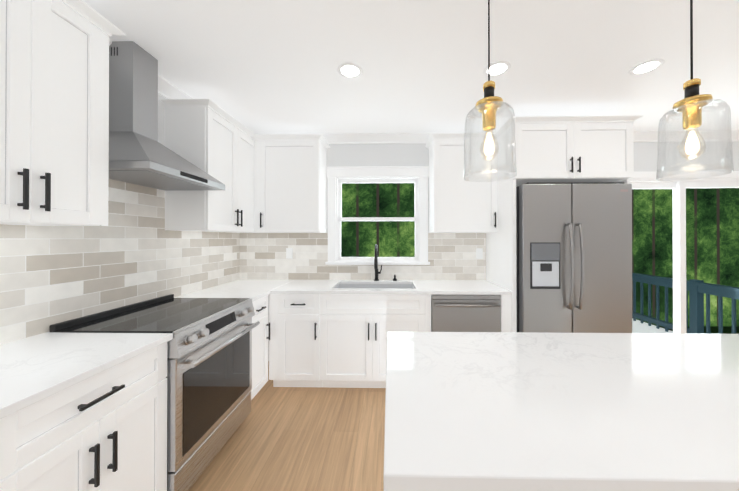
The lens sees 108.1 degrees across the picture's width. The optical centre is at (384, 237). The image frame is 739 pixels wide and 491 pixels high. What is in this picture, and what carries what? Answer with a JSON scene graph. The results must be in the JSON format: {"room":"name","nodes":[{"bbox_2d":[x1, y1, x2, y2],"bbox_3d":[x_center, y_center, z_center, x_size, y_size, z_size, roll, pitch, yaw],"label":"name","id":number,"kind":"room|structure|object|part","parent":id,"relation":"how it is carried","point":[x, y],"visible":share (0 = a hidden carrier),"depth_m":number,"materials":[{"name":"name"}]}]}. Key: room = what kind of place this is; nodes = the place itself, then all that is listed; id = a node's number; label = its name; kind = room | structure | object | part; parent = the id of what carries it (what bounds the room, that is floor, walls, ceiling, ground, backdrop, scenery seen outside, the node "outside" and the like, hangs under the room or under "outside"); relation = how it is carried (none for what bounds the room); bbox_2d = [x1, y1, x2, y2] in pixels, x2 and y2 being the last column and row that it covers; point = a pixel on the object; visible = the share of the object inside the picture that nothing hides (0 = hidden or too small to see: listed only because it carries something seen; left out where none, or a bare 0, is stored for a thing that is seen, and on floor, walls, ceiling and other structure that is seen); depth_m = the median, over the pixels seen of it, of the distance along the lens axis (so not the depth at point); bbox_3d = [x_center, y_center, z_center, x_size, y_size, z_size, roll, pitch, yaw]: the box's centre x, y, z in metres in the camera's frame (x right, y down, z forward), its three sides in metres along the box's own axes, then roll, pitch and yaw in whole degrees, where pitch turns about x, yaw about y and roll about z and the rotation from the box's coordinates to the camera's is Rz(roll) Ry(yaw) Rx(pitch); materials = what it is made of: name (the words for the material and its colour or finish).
{"room":"kitchen","nodes":[
{"label":"kitchen","id":0,"kind":"room"},
{"bbox_2d":[0,94,239,344],"bbox_3d":[-1.737,0.116,0.205,0.128,2.520,5.850,0,0,1],"label":"wall","id":1,"kind":"structure","parent":0,"point":[133,251],"depth_m":1.61,"materials":[{"name":"tile"}]},
{"bbox_2d":[0,0,125,225],"bbox_3d":[-1.482,-0.536,0.893,0.365,0.960,0.897,0,0,1],"label":"upper cabinet","id":2,"kind":"object","parent":1,"relation":"attached to","point":[54,112],"visible":1,"depth_m":1.09,"materials":[{"name":"white wood"}]},
{"bbox_2d":[109,39,192,98],"bbox_3d":[-1.616,-1.093,1.689,0.075,0.090,2.490,0,0,1],"label":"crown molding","id":3,"kind":"structure","parent":1,"relation":"attached to","point":[167,89],"depth_m":1.99,"materials":[{"name":"white wood"}]},
{"bbox_2d":[108,41,224,190],"bbox_3d":[-1.412,-0.740,1.678,0.462,0.791,0.630,0,0,1],"label":"range hood","id":4,"kind":"object","parent":1,"relation":"attached to","point":[140,154],"visible":0.77,"depth_m":1.55,"materials":[{"name":"silver metal"}]},
{"bbox_2d":[160,99,256,232],"bbox_3d":[-1.455,-0.530,2.369,0.365,0.960,0.818,0,0,1],"label":"upper cabinet","id":5,"kind":"object","parent":1,"relation":"attached to","point":[212,138],"visible":0.83,"depth_m":2.04,"materials":[{"name":"white wood"}]},
{"bbox_2d":[188,361,385,490],"bbox_3d":[1.488,1.425,0.139,6.580,0.100,5.850,0,0,1],"label":"floor","id":6,"kind":"structure","parent":0,"point":[305,439],"depth_m":1.78,"materials":[{"name":"brown wood"}]},
{"bbox_2d":[0,342,166,490],"bbox_3d":[-1.347,0.936,0.870,0.637,0.883,0.869,0,0,1],"label":"base cabinet","id":7,"kind":"object","parent":6,"relation":"on","point":[105,430],"visible":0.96,"depth_m":0.98,"materials":[{"name":"white wood"}]},
{"bbox_2d":[0,332,172,418],"bbox_3d":[-1.350,0.479,0.872,0.634,0.030,0.869,0,0,1],"label":"countertop","id":8,"kind":"structure","parent":7,"relation":"on","point":[37,368],"depth_m":1.02,"materials":[{"name":"white stone"}]},
{"bbox_2d":[49,294,259,490],"bbox_3d":[-1.288,0.908,1.673,0.706,0.947,0.732,0,0,1],"label":"range","id":9,"kind":"object","parent":6,"relation":"on","point":[209,366],"visible":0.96,"depth_m":1.52,"materials":[{"name":"grey metal"}]},
{"bbox_2d":[250,295,269,399],"bbox_3d":[-1.321,0.942,2.215,0.637,0.883,0.344,0,0,1],"label":"base cabinet","id":10,"kind":"object","parent":6,"relation":"on","point":[260,337],"visible":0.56,"depth_m":2.24,"materials":[{"name":"white wood"}]},
{"bbox_2d":[174,287,271,301],"bbox_3d":[-1.324,0.484,2.202,0.637,0.030,0.312,0,0,1],"label":"countertop","id":11,"kind":"structure","parent":10,"relation":"on","point":[255,293],"depth_m":2.27,"materials":[{"name":"white stone"}]},
{"bbox_2d":[269,294,322,386],"bbox_3d":[-0.795,0.944,2.668,0.455,0.883,0.637,0,0,1],"label":"base cabinet","id":12,"kind":"object","parent":6,"relation":"on","point":[294,346],"visible":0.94,"depth_m":2.39,"materials":[{"name":"white wood"}]},
{"bbox_2d":[320,294,430,387],"bbox_3d":[-0.072,0.944,2.654,0.985,0.883,0.637,0,0,1],"label":"base cabinet","id":13,"kind":"object","parent":6,"relation":"on","point":[355,329],"visible":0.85,"depth_m":2.38,"materials":[{"name":"white wood"}]},
{"bbox_2d":[214,279,511,294],"bbox_3d":[-0.259,0.486,2.659,2.748,0.030,0.643,0,0,1],"label":"countertop","id":14,"kind":"structure","parent":13,"relation":"on","point":[279,286],"depth_m":2.56,"materials":[{"name":"white stone"}]},
{"bbox_2d":[336,284,414,288],"bbox_3d":[-0.094,0.601,2.663,0.832,0.198,0.452,0,0,1],"label":"sink","id":15,"kind":"object","parent":14,"relation":"in","point":[405,286],"depth_m":2.87,"materials":[{"name":"grey metal"}]},
{"bbox_2d":[374,244,381,280],"bbox_3d":[-0.069,0.273,2.842,0.089,0.397,0.214,0,0,1],"label":"faucet","id":16,"kind":"object","parent":14,"relation":"on","point":[376,264],"visible":1,"depth_m":2.90,"materials":[{"name":"black metal"}]},
{"bbox_2d":[431,295,500,331],"bbox_3d":[0.726,0.944,2.624,0.605,0.882,0.667,0,0,1],"label":"dishwasher","id":17,"kind":"object","parent":6,"relation":"on","point":[465,313],"visible":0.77,"depth_m":2.34,"materials":[{"name":"grey metal"}]},
{"bbox_2d":[501,295,510,331],"bbox_3d":[1.073,0.944,2.648,0.084,0.883,0.607,0,0,1],"label":"cabinet filler","id":18,"kind":"object","parent":6,"relation":"on","point":[505,313],"depth_m":2.35,"materials":[{"name":"white wood"}]},
{"bbox_2d":[486,179,631,332],"bbox_3d":[1.615,0.444,2.556,0.998,1.882,0.774,0,0,1],"label":"refrigerator","id":19,"kind":"object","parent":6,"relation":"on","point":[573,257],"depth_m":2.25,"materials":[{"name":"grey metal"}]},
{"bbox_3d":[1.133,0.444,2.634,0.031,1.882,0.637,0,0,1],"label":"fridge panel","id":20,"kind":"part","parent":19,"relation":"part of","materials":[{"name":"white wood"}]},
{"bbox_3d":[2.103,0.444,2.616,0.025,1.882,0.637,0,0,1],"label":"fridge panel","id":21,"kind":"part","parent":19,"relation":"part of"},
{"bbox_2d":[384,332,738,490],"bbox_3d":[1.134,0.921,0.900,2.257,0.914,0.805,0,0,1],"label":"kitchen island","id":22,"kind":"object","parent":6,"relation":"on","point":[500,411],"visible":1,"depth_m":0.71,"materials":[{"name":"white stone"}]},
{"bbox_2d":[82,0,738,133],"bbox_3d":[1.488,-1.195,0.150,6.580,0.100,5.850,0,0,1],"label":"ceiling","id":23,"kind":"structure","parent":0,"point":[262,66],"depth_m":1.69,"materials":[{"name":"white paint"}]},
{"bbox_2d":[337,63,362,78],"bbox_3d":[-0.233,-1.134,1.828,0.172,0.006,0.172,0,0,1],"label":"recessed light","id":24,"kind":"object","parent":23,"relation":"in","point":[350,70],"visible":1,"depth_m":1.82,"materials":[{"name":"white plastic"}]},
{"bbox_2d":[463,0,516,181],"bbox_3d":[0.377,-0.678,0.964,0.180,0.924,0.180,0,0,1],"label":"pendant light","id":25,"kind":"object","parent":23,"relation":"hanging from","point":[488,105],"visible":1,"depth_m":0.95,"materials":[{"name":"clear glass"}]},
{"bbox_2d":[483,61,510,76],"bbox_3d":[0.761,-1.134,1.809,0.172,0.006,0.172,0,0,1],"label":"recessed light","id":26,"kind":"object","parent":23,"relation":"in","point":[498,68],"visible":0.88,"depth_m":1.80,"materials":[{"name":"white plastic"}]},
{"bbox_2d":[629,59,664,74],"bbox_3d":[1.750,-1.134,1.790,0.172,0.006,0.172,0,0,1],"label":"recessed light","id":27,"kind":"object","parent":23,"relation":"in","point":[646,66],"visible":1,"depth_m":1.78,"materials":[{"name":"white plastic"}]},
{"bbox_2d":[656,0,733,181],"bbox_3d":[1.091,-0.678,0.951,0.180,0.924,0.180,0,0,1],"label":"pendant light","id":28,"kind":"object","parent":23,"relation":"hanging from","point":[691,104],"visible":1,"depth_m":0.94,"materials":[{"name":"clear glass"}]},
{"bbox_2d":[257,141,738,360],"bbox_3d":[1.543,0.128,3.009,6.340,2.520,0.120,0,0,1],"label":"wall","id":29,"kind":"structure","parent":0,"point":[417,154],"depth_m":2.97,"materials":[{"name":"white paint"}]},
{"bbox_2d":[252,134,329,232],"bbox_3d":[-0.954,-0.528,2.813,0.692,0.960,0.365,0,0,1],"label":"upper cabinet","id":30,"kind":"object","parent":29,"relation":"attached to","point":[290,183],"visible":0.98,"depth_m":2.68,"materials":[{"name":"white wood"}]},
{"bbox_2d":[240,233,485,279],"bbox_3d":[-0.249,0.212,2.978,2.742,0.520,0.008,0,0,1],"label":"backsplash","id":31,"kind":"structure","parent":29,"relation":"attached to","point":[451,256],"depth_m":2.98,"materials":[{"name":"tile"}]},
{"bbox_2d":[286,248,292,258],"bbox_3d":[-1.058,0.180,2.986,0.072,0.115,0.007,0,0,1],"label":"electrical outlet plate","id":32,"kind":"object","parent":31,"relation":"attached to","point":[289,253],"visible":1,"depth_m":2.98,"materials":[{"name":"white plastic"}]},
{"bbox_2d":[476,248,482,258],"bbox_3d":[1.046,0.180,2.946,0.072,0.115,0.007,0,0,1],"label":"electrical outlet plate","id":33,"kind":"object","parent":31,"relation":"attached to","point":[479,253],"visible":1,"depth_m":2.94,"materials":[{"name":"white plastic"}]},
{"bbox_2d":[325,166,429,264],"bbox_3d":[-0.073,-0.238,3.009,1.160,1.082,0.145,0,0,1],"label":"window","id":34,"kind":"structure","parent":29,"relation":"in","point":[417,176],"depth_m":2.97,"materials":[{"name":"white wood"}]},
{"bbox_2d":[425,133,497,232],"bbox_3d":[0.785,-0.528,2.781,0.664,0.960,0.365,0,0,1],"label":"upper cabinet","id":35,"kind":"object","parent":29,"relation":"attached to","point":[458,203],"visible":0.77,"depth_m":2.65,"materials":[{"name":"white wood"}]},
{"bbox_2d":[251,130,738,143],"bbox_3d":[1.541,-1.088,2.916,6.340,0.090,0.075,0,0,1],"label":"crown molding","id":36,"kind":"structure","parent":29,"relation":"attached to","point":[638,136],"depth_m":2.92,"materials":[{"name":"white wood"}]},
{"bbox_2d":[494,115,642,186],"bbox_3d":[1.616,-0.754,2.591,1.074,0.510,0.715,0,0,1],"label":"upper cabinet","id":37,"kind":"object","parent":29,"relation":"attached to","point":[574,148],"visible":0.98,"depth_m":2.28,"materials":[{"name":"white wood"}]},
{"bbox_2d":[630,171,738,332],"bbox_3d":[3.277,0.338,2.961,1.760,2.100,0.128,0,0,1],"label":"door frame","id":38,"kind":"structure","parent":29,"relation":"attached to","point":[642,180],"depth_m":2.93,"materials":[{"name":"white wood"}]},
{"label":"outside","id":39,"kind":"structure","parent":0,"visible":0},
{"bbox_2d":[632,273,738,333],"bbox_3d":[2.598,1.104,4.330,3.520,1.040,2.530,0,0,1],"label":"deck","id":40,"kind":"object","parent":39,"point":[707,289],"depth_m":3.67,"materials":[{"name":"blue wood"}]},
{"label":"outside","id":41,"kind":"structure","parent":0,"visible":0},
{"bbox_2d":[341,183,738,325],"bbox_3d":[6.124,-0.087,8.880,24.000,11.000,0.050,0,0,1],"label":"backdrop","id":42,"kind":"structure","parent":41,"point":[656,252],"depth_m":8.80,"materials":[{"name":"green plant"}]},
{"bbox_2d":[660,326,738,333],"bbox_3d":[6.069,2.950,5.917,24.000,0.100,5.850,0,0,1],"label":"lawn","id":43,"kind":"structure","parent":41,"point":[728,329],"depth_m":8.45,"materials":[{"name":"green"}]}
]}

